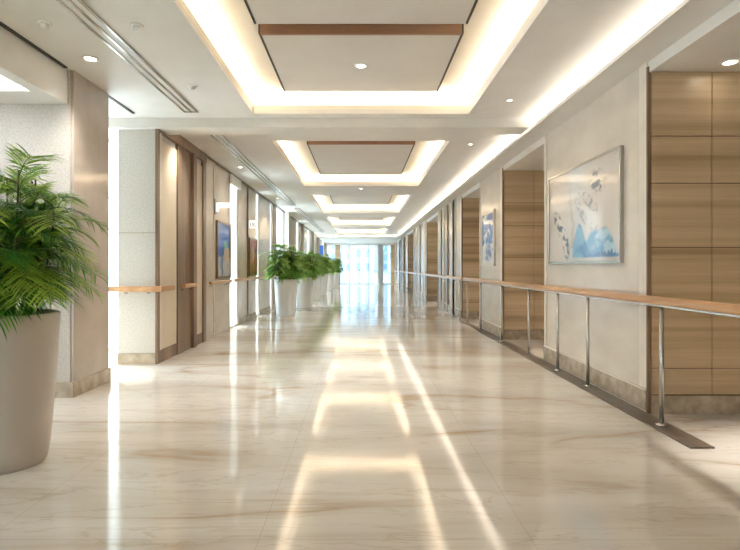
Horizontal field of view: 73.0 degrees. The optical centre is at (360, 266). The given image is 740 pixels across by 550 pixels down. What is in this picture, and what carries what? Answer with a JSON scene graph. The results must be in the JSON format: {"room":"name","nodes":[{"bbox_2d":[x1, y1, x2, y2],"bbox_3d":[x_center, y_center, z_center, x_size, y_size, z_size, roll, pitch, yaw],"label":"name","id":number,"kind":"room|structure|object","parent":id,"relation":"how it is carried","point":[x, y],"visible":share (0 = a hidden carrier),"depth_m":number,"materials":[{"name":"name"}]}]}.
{"room":"hospital corridor","nodes":[
{"label":"hospital corridor","id":0,"kind":"room"},
{"bbox_2d":[0,26,67,103],"bbox_3d":[-4.450,-1.660,0.300,3.500,0.320,8.600,0,0,0],"label":"ceiling","id":1,"kind":"structure","parent":0,"point":[20,62],"depth_m":4.20,"materials":[{"name":"white paint"}]},
{"bbox_2d":[0,74,32,91],"bbox_3d":[-3.400,-1.520,3.340,1.200,0.040,1.880,0,0,0],"label":"ceiling light","id":2,"kind":"object","parent":1,"relation":"attached to","point":[6,84],"visible":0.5,"depth_m":4.21,"materials":[{"name":"white"}]},
{"bbox_2d":[0,75,24,88],"bbox_3d":[-3.400,-1.530,3.340,1.200,0.020,1.880,0,0,0],"label":"diffuser","id":3,"kind":"object","parent":2,"relation":"attached to","point":[5,83],"depth_m":4.16,"materials":[{"name":"white"}]},
{"bbox_2d":[0,69,70,381],"bbox_3d":[-4.440,-0.310,4.940,3.520,3.020,0.680,0,0,0],"label":"wall column","id":4,"kind":"structure","parent":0,"point":[40,129],"depth_m":4.60,"materials":[{"name":"paint"}]},
{"bbox_2d":[55,367,110,397],"bbox_3d":[-4.420,1.130,4.930,3.560,0.140,0.700,0,0,0],"label":"baseboard","id":5,"kind":"structure","parent":4,"relation":"attached to","point":[63,389],"depth_m":4.74,"materials":[{"name":"brown stone"}]},
{"bbox_2d":[71,70,108,381],"bbox_3d":[-2.667,-0.380,4.940,0.025,2.880,0.640,0,0,0],"label":"pillar","id":6,"kind":"structure","parent":4,"relation":"attached to","point":[89,102],"depth_m":4.91,"materials":[{"name":"paint"}]},
{"bbox_2d":[109,140,117,350],"bbox_3d":[-3.630,-0.310,7.140,0.060,3.020,3.720,0,0,0],"label":"window","id":7,"kind":"structure","parent":4,"relation":"attached to","point":[111,143],"depth_m":7.29,"materials":[{"name":"white glass"}]},
{"bbox_2d":[118,130,272,352],"bbox_3d":[-2.775,-0.310,10.575,0.470,3.020,8.750,0,0,0],"label":"wall","id":8,"kind":"structure","parent":0,"point":[136,148],"depth_m":6.20,"materials":[{"name":"paint"}]},
{"bbox_2d":[117,353,154,363],"bbox_3d":[-2.775,1.135,6.188,0.470,0.130,0.025,0,0,0],"label":"baseboard","id":9,"kind":"structure","parent":8,"relation":"attached to","point":[122,358],"depth_m":6.17,"materials":[{"name":"brown stone"}]},
{"bbox_2d":[118,232,154,232],"bbox_3d":[-2.775,-0.424,6.196,0.470,0.008,0.008,0,0,0],"label":"trim","id":10,"kind":"structure","parent":8,"relation":"attached to","point":[118,232],"depth_m":6.19,"materials":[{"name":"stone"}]},
{"bbox_2d":[109,285,174,293],"bbox_3d":[-2.783,0.282,6.308,0.715,0.094,0.445,0,0,0],"label":"handrail","id":11,"kind":"object","parent":8,"relation":"attached to","point":[125,289],"visible":0.9,"depth_m":6.09,"materials":[{"name":"brown wood"}]},
{"bbox_2d":[160,133,161,349],"bbox_3d":[-2.527,-0.323,6.280,0.026,2.725,0.080,0,0,0],"label":"trim","id":12,"kind":"structure","parent":8,"relation":"attached to","point":[160,133],"depth_m":6.29,"materials":[{"name":"wood"}]},
{"bbox_2d":[162,141,175,348],"bbox_3d":[-2.532,-0.280,6.585,0.016,2.640,0.510,0,0,0],"label":"wall panel","id":13,"kind":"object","parent":8,"relation":"in","point":[168,153],"depth_m":6.56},
{"bbox_2d":[155,129,206,363],"bbox_3d":[-2.510,-0.310,7.125,0.060,3.020,1.910,0,0,0],"label":"trim","id":14,"kind":"structure","parent":8,"relation":"attached to","point":[187,154],"depth_m":7.06,"materials":[{"name":"wood"}]},
{"bbox_2d":[181,283,196,290],"bbox_3d":[-2.482,0.282,7.160,0.115,0.094,0.480,0,0,0],"label":"handrail","id":15,"kind":"object","parent":8,"relation":"attached to","point":[192,285],"visible":0.93,"depth_m":7.08,"materials":[{"name":"brown wood"}]},
{"bbox_2d":[197,163,201,333],"bbox_3d":[-2.532,-0.280,7.750,0.016,2.640,0.380,0,0,0],"label":"wall panel","id":16,"kind":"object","parent":8,"relation":"in","point":[199,167],"depth_m":7.81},
{"bbox_2d":[206,158,228,339],"bbox_3d":[-2.529,-0.295,8.840,0.022,2.990,1.520,0,0,0],"label":"cladding","id":17,"kind":"object","parent":8,"relation":"attached to","point":[217,179],"visible":0.79,"depth_m":8.59,"materials":[{"name":"paint"}]},
{"bbox_2d":[208,280,231,286],"bbox_3d":[-2.482,0.282,8.770,0.115,0.094,1.260,0,0,0],"label":"handrail","id":18,"kind":"object","parent":17,"relation":"attached to","point":[211,283],"visible":1,"depth_m":8.57,"materials":[{"name":"brown wood"}]},
{"bbox_2d":[214,199,230,214],"bbox_3d":[-2.383,-1.040,8.620,0.270,0.260,0.100,0,0,0],"label":"wall sign","id":19,"kind":"object","parent":17,"relation":"attached to","point":[217,206],"visible":1,"depth_m":8.61,"materials":[{"name":"grey metal"}]},
{"bbox_2d":[216,220,230,277],"bbox_3d":[-2.510,-0.310,9.140,0.035,1.020,0.880,0,0,0],"label":"framed picture","id":20,"kind":"object","parent":17,"relation":"attached to","point":[223,229],"visible":1,"depth_m":9.11},
{"bbox_2d":[230,174,240,189],"bbox_3d":[-2.515,-1.695,10.010,0.050,0.190,0.780,0,0,0],"label":"trim","id":21,"kind":"structure","parent":8,"relation":"attached to","point":[235,182],"depth_m":9.92,"materials":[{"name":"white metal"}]},
{"bbox_2d":[230,187,258,327],"bbox_3d":[-2.518,-0.310,10.760,0.185,3.020,2.280,0,0,0],"label":"window","id":22,"kind":"structure","parent":8,"relation":"in","point":[235,189],"depth_m":10.30,"materials":[{"name":"white glass"}]},
{"bbox_2d":[238,312,255,324],"bbox_3d":[-2.533,1.140,11.205,0.015,0.120,1.750,0,0,0],"label":"baseboard","id":23,"kind":"structure","parent":8,"relation":"attached to","point":[253,315],"depth_m":11.03,"materials":[{"name":"brown stone"}]},
{"bbox_2d":[248,220,256,228],"bbox_3d":[-2.418,-0.950,11.150,0.200,0.180,0.100,0,0,0],"label":"wall sign","id":24,"kind":"object","parent":8,"relation":"attached to","point":[251,223],"visible":1,"depth_m":11.13,"materials":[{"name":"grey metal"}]},
{"bbox_2d":[249,238,256,275],"bbox_3d":[-2.510,-0.230,11.640,0.035,0.860,0.780,0,0,0],"label":"framed picture","id":25,"kind":"object","parent":8,"relation":"attached to","point":[252,242],"visible":1,"depth_m":11.54},
{"bbox_2d":[251,240,256,273],"bbox_3d":[-2.505,-0.230,11.640,0.001,0.790,0.710,0,0,0],"label":"print","id":26,"kind":"object","parent":25,"relation":"attached to","point":[253,243],"depth_m":11.65},
{"bbox_2d":[256,193,257,315],"bbox_3d":[-2.585,-0.310,12.265,0.050,3.020,0.370,0,0,0],"label":"window","id":27,"kind":"structure","parent":8,"relation":"in","point":[256,193],"depth_m":12.42,"materials":[{"name":"white glass"}]},
{"bbox_2d":[259,306,269,314],"bbox_3d":[-2.533,1.140,13.200,0.015,0.120,1.500,0,0,0],"label":"baseboard","id":28,"kind":"structure","parent":8,"relation":"attached to","point":[266,309],"depth_m":13.08,"materials":[{"name":"brown stone"}]},
{"bbox_2d":[270,203,270,308],"bbox_3d":[-2.585,-0.310,14.110,0.050,3.020,0.320,0,0,0],"label":"window","id":29,"kind":"structure","parent":8,"relation":"in","point":[270,203],"depth_m":14.23,"materials":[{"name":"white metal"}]},
{"bbox_2d":[109,118,529,134],"bbox_3d":[-0.820,-1.762,6.275,5.760,0.115,0.350,0,0,0],"label":"beam","id":30,"kind":"structure","parent":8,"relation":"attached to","point":[170,126],"depth_m":6.10,"materials":[{"name":"white paint"}]},
{"bbox_2d":[279,212,317,275],"bbox_3d":[-2.620,-0.310,23.025,0.160,3.020,13.150,0,0,0],"label":"wall","id":31,"kind":"structure","parent":0,"point":[293,222],"depth_m":20.32,"materials":[{"name":"paint"}]},
{"bbox_2d":[276,207,282,254],"bbox_3d":[-2.585,-0.310,15.700,0.050,3.020,1.500,0,0,0],"label":"window","id":32,"kind":"structure","parent":31,"relation":"in","point":[276,207],"depth_m":16.42,"materials":[{"name":"white glass"}]},
{"bbox_2d":[284,212,319,266],"bbox_3d":[-2.460,-0.310,23.025,0.160,3.020,13.150,0,0,0],"label":"window","id":33,"kind":"structure","parent":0,"point":[287,215],"depth_m":16.88,"materials":[{"name":"glass"}]},
{"bbox_2d":[207,155,317,329],"bbox_3d":[-2.520,-0.310,21.540,0.040,3.020,26.920,0,0,0],"label":"trim","id":34,"kind":"structure","parent":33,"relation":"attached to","point":[208,157],"depth_m":11.20,"materials":[{"name":"metal"}]},
{"bbox_2d":[0,0,682,240],"bbox_3d":[0.000,-2.110,15.650,12.400,0.580,39.300,0,0,0],"label":"ceiling","id":35,"kind":"structure","parent":0,"point":[564,43],"depth_m":4.99,"materials":[{"name":"white paint"}]},
{"bbox_2d":[37,20,51,28],"bbox_3d":[-2.360,-1.800,3.730,0.096,0.040,0.096,0,0,0],"label":"ceiling sensor","id":36,"kind":"object","parent":35,"relation":"attached to","point":[44,24],"visible":1,"depth_m":3.71,"materials":[{"name":"white plastic"}]},
{"bbox_2d":[0,21,134,113],"bbox_3d":[-2.685,-1.814,0.950,0.030,0.012,9.900,0,0,0],"label":"trim","id":37,"kind":"structure","parent":35,"relation":"attached to","point":[3,25],"depth_m":4.18,"materials":[{"name":"brown"}]},
{"bbox_2d":[81,55,98,62],"bbox_3d":[-2.360,-1.814,4.360,0.138,0.012,0.138,0,0,0],"label":"recessed light","id":38,"kind":"object","parent":35,"relation":"in","point":[88,58],"visible":1,"depth_m":4.36,"materials":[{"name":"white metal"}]},
{"bbox_2d":[56,0,197,112],"bbox_3d":[-1.985,-1.813,3.325,0.170,0.014,5.050,0,0,0],"label":"ceiling vent","id":39,"kind":"object","parent":35,"relation":"in","point":[79,9],"visible":1,"depth_m":4.15,"materials":[{"name":"silver metal"}]},
{"bbox_2d":[130,23,143,31],"bbox_3d":[-1.690,-1.800,3.770,0.096,0.040,0.096,0,0,0],"label":"ceiling sensor","id":40,"kind":"object","parent":35,"relation":"attached to","point":[137,27],"visible":1,"depth_m":3.75,"materials":[{"name":"white plastic"}]},
{"bbox_2d":[188,84,197,89],"bbox_3d":[-1.690,-1.800,5.020,0.096,0.040,0.096,0,0,0],"label":"ceiling sensor","id":41,"kind":"object","parent":35,"relation":"attached to","point":[192,86],"visible":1,"depth_m":5.00,"materials":[{"name":"white plastic"}]},
{"bbox_2d":[210,135,295,204],"bbox_3d":[-1.985,-1.813,10.675,0.170,0.014,7.850,0,0,0],"label":"ceiling vent","id":42,"kind":"object","parent":35,"relation":"in","point":[221,139],"visible":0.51,"depth_m":8.77,"materials":[{"name":"silver metal"}]},
{"bbox_2d":[294,208,323,231],"bbox_3d":[-1.985,-1.813,20.700,0.170,0.014,10.600,0,0,0],"label":"ceiling vent","id":43,"kind":"object","parent":35,"relation":"in","point":[299,210],"visible":0.99,"depth_m":18.66,"materials":[{"name":"silver metal"}]},
{"bbox_2d":[179,0,542,109],"bbox_3d":[0.000,-1.985,2.770,3.000,0.230,6.780,0,0,0],"label":"ceiling","id":44,"kind":"structure","parent":35,"relation":"attached to","point":[228,27],"depth_m":4.96,"materials":[{"name":"white paint"}]},
{"bbox_2d":[258,24,463,91],"bbox_3d":[0.000,-2.017,4.940,1.746,0.097,1.440,0,0,0],"label":"ceiling panel","id":45,"kind":"object","parent":44,"relation":"attached to","point":[303,57],"visible":1,"depth_m":4.68,"materials":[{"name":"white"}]},
{"bbox_2d":[355,63,366,68],"bbox_3d":[0.000,-1.984,4.940,0.125,0.012,0.125,0,0,0],"label":"recessed light","id":46,"kind":"object","parent":45,"relation":"attached to","point":[358,65],"visible":1,"depth_m":4.93,"materials":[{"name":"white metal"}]},
{"bbox_2d":[244,0,477,23],"bbox_3d":[0.000,-2.026,1.995,1.746,0.079,4.190,0,0,0],"label":"ceiling panel","id":47,"kind":"object","parent":44,"relation":"attached to","point":[261,11],"visible":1,"depth_m":3.88,"materials":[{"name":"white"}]},
{"bbox_2d":[275,141,446,183],"bbox_3d":[0.000,-1.985,9.230,3.000,0.230,4.460,0,0,0],"label":"ceiling","id":48,"kind":"structure","parent":35,"relation":"attached to","point":[298,154],"depth_m":10.30,"materials":[{"name":"white paint"}]},
{"bbox_2d":[307,141,414,174],"bbox_3d":[0.000,-2.017,9.370,1.746,0.097,2.700,0,0,0],"label":"ceiling panel","id":49,"kind":"object","parent":48,"relation":"attached to","point":[330,157],"visible":0.84,"depth_m":9.00,"materials":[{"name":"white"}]},
{"bbox_2d":[312,195,409,210],"bbox_3d":[0.000,-1.985,14.750,3.000,0.230,4.540,0,0,0],"label":"ceiling","id":50,"kind":"structure","parent":35,"relation":"attached to","point":[325,202],"depth_m":16.80,"materials":[{"name":"white paint"}]},
{"bbox_2d":[330,195,391,203],"bbox_3d":[0.000,-2.017,14.495,1.746,0.097,2.650,0,0,0],"label":"ceiling panel","id":51,"kind":"object","parent":50,"relation":"attached to","point":[336,199],"visible":0.59,"depth_m":14.74,"materials":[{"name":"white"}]},
{"bbox_2d":[327,217,394,224],"bbox_3d":[0.000,-1.985,20.300,3.000,0.230,4.440,0,0,0],"label":"light","id":52,"kind":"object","parent":35,"relation":"attached to","point":[334,220],"depth_m":22.30,"materials":[{"name":"white paint"}]},
{"bbox_2d":[339,217,382,219],"bbox_3d":[0.000,-2.017,19.895,1.746,0.097,2.650,0,0,0],"label":"ceiling panel","id":53,"kind":"object","parent":52,"relation":"attached to","point":[341,218],"visible":0.46,"depth_m":20.52,"materials":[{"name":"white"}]},
{"bbox_2d":[335,229,386,232],"bbox_3d":[0.000,-1.985,25.700,3.000,0.230,4.440,0,0,0],"label":"ceiling","id":54,"kind":"structure","parent":35,"relation":"attached to","point":[337,230],"depth_m":27.90,"materials":[{"name":"white paint"}]},
{"bbox_2d":[317,0,733,242],"bbox_3d":[-0.070,-1.752,15.500,4.860,0.135,39.000,0,0,0],"label":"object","id":55,"kind":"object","parent":35,"relation":"attached to","point":[687,15],"depth_m":4.63,"materials":[{"name":"white paint"}]},
{"bbox_2d":[325,243,394,283],"bbox_3d":[1.500,-0.600,35.100,9.400,3.600,0.200,0,0,0],"label":"wall","id":56,"kind":"structure","parent":0,"point":[337,246],"depth_m":35.00,"materials":[{"name":"beige paint"}]},
{"bbox_2d":[340,245,377,283],"bbox_3d":[-0.135,-0.180,35.040,2.670,2.760,0.080,0,0,0],"label":"window","id":57,"kind":"structure","parent":56,"relation":"in","point":[349,270],"depth_m":35.00,"materials":[{"name":"metal"}]},
{"bbox_2d":[326,243,394,244],"bbox_3d":[1.880,-1.980,35.100,8.640,0.840,0.200,0,0,0],"label":"trim","id":58,"kind":"structure","parent":56,"relation":"attached to","point":[326,243],"depth_m":35.00,"materials":[{"name":"white paint"}]},
{"bbox_2d":[378,245,382,283],"bbox_3d":[1.350,-0.180,34.950,0.300,2.760,0.500,0,0,0],"label":"trim","id":59,"kind":"structure","parent":56,"relation":"attached to","point":[380,247],"depth_m":34.70,"materials":[{"name":"grey metal"}]},
{"bbox_2d":[383,245,390,283],"bbox_3d":[1.810,-0.180,35.040,0.620,2.760,0.080,0,0,0],"label":"window","id":60,"kind":"structure","parent":56,"relation":"in","point":[383,245],"depth_m":35.00,"materials":[{"name":"metal"}]},
{"bbox_2d":[0,284,739,549],"bbox_3d":[-0.100,1.300,15.650,12.600,0.200,39.300,0,0,0],"label":"floor","id":61,"kind":"structure","parent":0,"point":[368,416],"depth_m":3.13,"materials":[{"name":"beige stone"}]},
{"bbox_2d":[0,142,115,474],"bbox_3d":[-2.164,0.242,3.054,1.216,1.917,1.209,0,0,0],"label":"potted palm","id":62,"kind":"object","parent":61,"relation":"on","point":[29,335],"visible":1,"depth_m":2.94,"materials":[{"name":"green plant"}]},
{"bbox_2d":[0,309,60,474],"bbox_3d":[-2.185,0.740,3.070,0.586,0.920,0.586,0,0,0],"label":"pot","id":63,"kind":"object","parent":62,"relation":"attached to","point":[28,356],"depth_m":2.94,"materials":[{"name":"beige ceramic"}]},
{"bbox_2d":[259,244,306,315],"bbox_3d":[-1.880,0.316,12.348,1.222,1.768,1.214,0,0,17],"label":"potted plant","id":64,"kind":"object","parent":61,"relation":"on","point":[285,285],"visible":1,"depth_m":12.12,"materials":[{"name":"green plant"}]},
{"bbox_2d":[292,250,320,307],"bbox_3d":[-1.645,0.354,14.766,1.047,1.692,1.056,0,0,35],"label":"potted plant","id":65,"kind":"object","parent":61,"relation":"on","point":[304,295],"visible":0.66,"depth_m":14.59,"materials":[{"name":"green plant"}]},
{"bbox_2d":[308,253,327,299],"bbox_3d":[-1.707,0.309,18.337,1.127,1.782,1.070,0,0,-13],"label":"potted plant","id":66,"kind":"object","parent":61,"relation":"on","point":[316,283],"visible":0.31,"depth_m":18.18,"materials":[{"name":"green plant"}]},
{"bbox_2d":[319,254,333,294],"bbox_3d":[-1.690,0.316,21.383,1.214,1.768,1.222,0,0,-7],"label":"potted plant","id":67,"kind":"object","parent":61,"relation":"on","point":[324,280],"visible":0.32,"depth_m":21.18,"materials":[{"name":"green plant"}]},
{"bbox_2d":[327,259,337,291],"bbox_3d":[-1.664,0.354,24.636,1.047,1.692,1.056,0,0,37],"label":"potted plant","id":68,"kind":"object","parent":61,"relation":"on","point":[330,277],"visible":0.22,"depth_m":24.40,"materials":[{"name":"green plant"}]},
{"bbox_2d":[331,257,344,287],"bbox_3d":[-1.431,0.309,29.015,1.070,1.782,1.127,0,0,3],"label":"potted plant","id":69,"kind":"object","parent":61,"relation":"on","point":[336,280],"visible":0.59,"depth_m":28.79,"materials":[{"name":"green plant"}]},
{"bbox_2d":[394,270,463,319],"bbox_3d":[2.255,0.713,22.525,0.085,0.975,22.950,0,0,0],"label":"handrail","id":70,"kind":"object","parent":61,"relation":"on","point":[412,273],"visible":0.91,"depth_m":13.66,"materials":[{"name":"silver metal"}]},
{"bbox_2d":[460,321,714,448],"bbox_3d":[2.255,1.194,7.150,0.160,0.012,7.700,0,0,0],"label":"trim","id":71,"kind":"structure","parent":61,"relation":"on","point":[678,435],"depth_m":4.42,"materials":[{"name":"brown stone"}]},
{"bbox_2d":[463,277,739,426],"bbox_3d":[2.255,0.707,3.675,0.085,0.963,14.350,0,0,0],"label":"handrail","id":72,"kind":"object","parent":71,"relation":"on","point":[725,309],"visible":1,"depth_m":4.29,"materials":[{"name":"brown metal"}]},
{"bbox_2d":[396,241,397,282],"bbox_3d":[3.774,-0.242,33.100,2.852,2.885,3.800,0,0,0],"label":"wall","id":73,"kind":"structure","parent":0,"point":[397,241],"depth_m":32.33,"materials":[{"name":"paint"}]},
{"bbox_2d":[399,241,399,283],"bbox_3d":[3.787,-0.200,31.189,2.826,2.800,0.022,0,0,0],"label":"panelling","id":74,"kind":"object","parent":73,"relation":"attached to","point":[399,241],"visible":0.08,"depth_m":31.18,"materials":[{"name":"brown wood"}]},
{"bbox_2d":[402,236,404,284],"bbox_3d":[3.774,-0.242,28.650,2.852,2.885,2.300,0,0,0],"label":"wall","id":75,"kind":"structure","parent":0,"point":[404,236],"depth_m":28.43,"materials":[{"name":"beige stone"}]},
{"bbox_2d":[404,238,405,285],"bbox_3d":[3.787,-0.200,27.489,2.826,2.800,0.022,0,0,0],"label":"panelling","id":76,"kind":"object","parent":75,"relation":"attached to","point":[404,238],"visible":0.05,"depth_m":27.48,"materials":[{"name":"brown wood"}]},
{"bbox_2d":[406,234,407,286],"bbox_3d":[3.774,-0.242,25.700,2.852,2.885,1.200,0,0,0],"label":"wall","id":77,"kind":"structure","parent":0,"point":[407,234],"depth_m":25.38,"materials":[{"name":"paint"}]},
{"bbox_2d":[408,235,413,287],"bbox_3d":[3.787,-0.200,25.089,2.826,2.800,0.022,0,0,0],"label":"panelling","id":78,"kind":"object","parent":77,"relation":"attached to","point":[410,237],"visible":0.13,"depth_m":25.07,"materials":[{"name":"brown wood"}]},
{"bbox_2d":[417,220,426,293],"bbox_3d":[3.774,-0.242,20.100,2.852,2.885,4.400,0,0,0],"label":"wall","id":79,"kind":"structure","parent":0,"point":[421,225],"depth_m":19.50,"materials":[{"name":"paint"}]},
{"bbox_2d":[395,199,455,314],"bbox_3d":[2.345,-0.242,23.412,0.030,2.885,21.981,0,0,0],"label":"trim","id":80,"kind":"structure","parent":79,"relation":"attached to","point":[441,212],"depth_m":14.57,"materials":[{"name":"metal"}]},
{"bbox_2d":[426,221,426,300],"bbox_3d":[2.359,-0.220,17.891,0.030,2.840,0.018,0,0,0],"label":"trim","id":81,"kind":"structure","parent":79,"relation":"attached to","point":[426,221],"depth_m":17.89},
{"bbox_2d":[427,222,437,295],"bbox_3d":[3.787,-0.200,17.889,2.826,2.800,0.022,0,0,0],"label":"panelling","id":82,"kind":"object","parent":79,"relation":"attached to","point":[432,227],"visible":0.14,"depth_m":17.88,"materials":[{"name":"brown wood"}]},
{"bbox_2d":[427,296,437,300],"bbox_3d":[3.787,1.125,17.879,2.826,0.150,0.026,0,0,0],"label":"baseboard","id":83,"kind":"structure","parent":79,"relation":"attached to","point":[429,298],"depth_m":17.87,"materials":[{"name":"brown stone"}]},
{"bbox_2d":[438,195,461,308],"bbox_3d":[3.774,-0.242,13.490,2.852,2.885,3.620,0,0,0],"label":"wall","id":84,"kind":"structure","parent":0,"point":[458,200],"depth_m":13.04,"materials":[{"name":"paint"}]},
{"bbox_2d":[427,212,437,221],"bbox_3d":[2.375,-1.650,16.600,0.030,0.110,2.600,0,0,0],"label":"trim","id":85,"kind":"structure","parent":84,"relation":"attached to","point":[436,214],"depth_m":16.48,"materials":[{"name":"white paint"}]},
{"bbox_2d":[437,300,458,316],"bbox_3d":[2.347,1.103,13.490,0.026,0.195,3.620,0,0,0],"label":"baseboard","id":86,"kind":"structure","parent":84,"relation":"attached to","point":[449,306],"depth_m":13.06,"materials":[{"name":"brown stone"}]},
{"bbox_2d":[461,197,462,317],"bbox_3d":[2.359,-0.220,11.671,0.030,2.840,0.018,0,0,0],"label":"trim","id":87,"kind":"structure","parent":84,"relation":"attached to","point":[461,197],"depth_m":11.66,"materials":[{"name":"metal"}]},
{"bbox_2d":[462,183,478,198],"bbox_3d":[2.375,-1.650,10.800,0.030,0.110,1.760,0,0,0],"label":"trim","id":88,"kind":"structure","parent":84,"relation":"attached to","point":[475,187],"depth_m":10.78,"materials":[{"name":"white paint"}]},
{"bbox_2d":[463,198,478,311],"bbox_3d":[3.787,-0.200,11.669,2.826,2.800,0.022,0,0,0],"label":"panelling","id":89,"kind":"object","parent":84,"relation":"attached to","point":[470,205],"visible":0.1,"depth_m":11.66,"materials":[{"name":"brown wood"}]},
{"bbox_2d":[463,312,479,318],"bbox_3d":[3.787,1.125,11.659,2.826,0.150,0.026,0,0,0],"label":"baseboard","id":90,"kind":"structure","parent":84,"relation":"attached to","point":[471,315],"depth_m":11.65,"materials":[{"name":"brown stone"}]},
{"bbox_2d":[465,189,478,197],"bbox_3d":[3.795,-1.625,10.800,2.810,0.050,1.760,0,0,0],"label":"ceiling","id":91,"kind":"structure","parent":0,"point":[475,194],"depth_m":11.19,"materials":[{"name":"white paint"}]},
{"bbox_2d":[479,166,502,325],"bbox_3d":[3.774,-0.242,9.115,2.852,2.885,1.610,0,0,0],"label":"wall","id":92,"kind":"structure","parent":0,"point":[490,188],"depth_m":8.97,"materials":[{"name":"paint"}]},
{"bbox_2d":[481,209,495,265],"bbox_3d":[2.342,-0.520,9.220,0.035,1.000,0.900,0,0,0],"label":"framed picture","id":93,"kind":"object","parent":92,"relation":"attached to","point":[488,219],"visible":1,"depth_m":9.16},
{"bbox_2d":[482,212,492,262],"bbox_3d":[2.337,-0.520,9.220,0.001,0.900,0.800,0,0,0],"label":"print","id":94,"kind":"object","parent":93,"relation":"attached to","point":[487,220],"depth_m":9.24},
{"bbox_2d":[479,318,500,337],"bbox_3d":[2.347,1.103,9.115,0.026,0.195,1.610,0,0,0],"label":"baseboard","id":95,"kind":"structure","parent":92,"relation":"attached to","point":[488,326],"depth_m":8.96,"materials":[{"name":"brown stone"}]},
{"bbox_2d":[502,168,503,338],"bbox_3d":[2.359,-0.220,8.301,0.030,2.840,0.018,0,0,0],"label":"trim","id":96,"kind":"structure","parent":92,"relation":"attached to","point":[502,168],"depth_m":8.29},
{"bbox_2d":[504,171,543,329],"bbox_3d":[3.787,-0.200,8.299,2.826,2.800,0.022,0,0,0],"label":"panelling","id":97,"kind":"object","parent":92,"relation":"attached to","point":[523,190],"visible":0.25,"depth_m":8.29,"materials":[{"name":"brown wood"}]},
{"bbox_2d":[504,330,543,338],"bbox_3d":[3.787,1.125,8.289,2.826,0.150,0.026,0,0,0],"label":"baseboard","id":98,"kind":"structure","parent":92,"relation":"attached to","point":[508,334],"depth_m":8.28,"materials":[{"name":"brown stone"}]},
{"bbox_2d":[506,145,543,170],"bbox_3d":[3.795,-1.625,7.360,2.810,0.050,1.900,0,0,0],"label":"ceiling","id":99,"kind":"structure","parent":0,"point":[534,161],"depth_m":7.73,"materials":[{"name":"white paint"}]},
{"bbox_2d":[544,62,647,387],"bbox_3d":[3.774,-0.242,5.260,2.852,2.885,2.300,0,0,0],"label":"wall","id":100,"kind":"structure","parent":0,"point":[617,117],"depth_m":4.79,"materials":[{"name":"paint"}]},
{"bbox_2d":[503,137,543,170],"bbox_3d":[2.375,-1.650,7.360,0.030,0.110,1.900,0,0,0],"label":"trim","id":101,"kind":"structure","parent":100,"relation":"attached to","point":[539,143],"depth_m":7.22,"materials":[{"name":"white paint"}]},
{"bbox_2d":[548,145,623,263],"bbox_3d":[2.342,-0.565,5.350,0.035,1.060,1.720,0,0,0],"label":"framed picture","id":102,"kind":"object","parent":100,"relation":"attached to","point":[586,200],"visible":1,"depth_m":5.14,"materials":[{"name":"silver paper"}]},
{"bbox_2d":[543,345,645,411],"bbox_3d":[2.347,1.103,5.260,0.026,0.195,2.300,0,0,0],"label":"baseboard","id":103,"kind":"structure","parent":100,"relation":"attached to","point":[634,394],"depth_m":4.82,"materials":[{"name":"brown stone"}]},
{"bbox_2d":[646,67,650,413],"bbox_3d":[2.359,-0.220,4.101,0.030,2.840,0.018,0,0,0],"label":"trim","id":104,"kind":"structure","parent":100,"relation":"attached to","point":[648,74],"depth_m":4.09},
{"bbox_2d":[648,0,739,71],"bbox_3d":[2.375,-1.650,0.055,0.030,0.110,8.110,0,0,0],"label":"trim","id":105,"kind":"structure","parent":100,"relation":"attached to","point":[732,10],"depth_m":3.51,"materials":[{"name":"white paint"}]},
{"bbox_2d":[651,72,739,394],"bbox_3d":[3.787,-0.200,4.099,2.826,2.800,0.022,0,0,0],"label":"panelling","id":106,"kind":"object","parent":100,"relation":"attached to","point":[695,116],"visible":0.92,"depth_m":4.09,"materials":[{"name":"brown wood"}]},
{"bbox_2d":[651,395,739,413],"bbox_3d":[3.787,1.125,4.089,2.826,0.150,0.026,0,0,0],"label":"baseboard","id":107,"kind":"structure","parent":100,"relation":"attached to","point":[673,404],"depth_m":4.08,"materials":[{"name":"brown stone"}]},
{"bbox_2d":[654,14,739,71],"bbox_3d":[3.795,-1.625,0.055,2.810,0.050,8.110,0,0,0],"label":"ceiling","id":108,"kind":"structure","parent":0,"point":[723,44],"depth_m":3.76,"materials":[{"name":"white paint"}]},
{"bbox_2d":[719,58,739,66],"bbox_3d":[2.880,-1.594,3.900,0.138,0.012,0.138,0,0,0],"label":"recessed light","id":109,"kind":"object","parent":108,"relation":"in","point":[734,61],"visible":1,"depth_m":3.90,"materials":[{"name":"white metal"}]},
{"label":"outside","id":110,"kind":"structure","parent":0,"visible":0},
{"bbox_2d":[109,269,389,283],"bbox_3d":[0.000,1.600,130.000,320.000,0.400,380.000,0,0,0],"label":"ground","id":111,"kind":"structure","parent":110,"point":[113,273],"depth_m":66.66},
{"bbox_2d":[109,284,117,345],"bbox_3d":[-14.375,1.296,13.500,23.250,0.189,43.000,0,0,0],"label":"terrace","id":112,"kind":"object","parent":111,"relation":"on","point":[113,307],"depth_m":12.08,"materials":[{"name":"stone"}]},
{"bbox_2d":[327,246,351,271],"bbox_3d":[-7.000,-17.200,150.000,12.800,37.200,10.800,0,0,0],"label":"tower block","id":113,"kind":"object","parent":111,"relation":"on","point":[330,249],"visible":0.02,"depth_m":145.00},
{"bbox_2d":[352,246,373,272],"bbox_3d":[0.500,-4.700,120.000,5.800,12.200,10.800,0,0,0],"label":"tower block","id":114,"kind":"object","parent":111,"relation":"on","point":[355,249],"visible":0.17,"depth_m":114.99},
{"bbox_2d":[374,246,387,270],"bbox_3d":[5.000,-13.200,175.000,10.800,29.200,10.800,0,0,0],"label":"tower block","id":115,"kind":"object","parent":111,"relation":"on","point":[385,248],"visible":0.02,"depth_m":169.98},
{"bbox_2d":[388,246,389,270],"bbox_3d":[14.000,-20.200,160.000,10.800,43.200,10.800,0,0,0],"label":"tower block","id":116,"kind":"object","parent":111,"relation":"on","point":[388,246],"visible":0.02,"depth_m":160.77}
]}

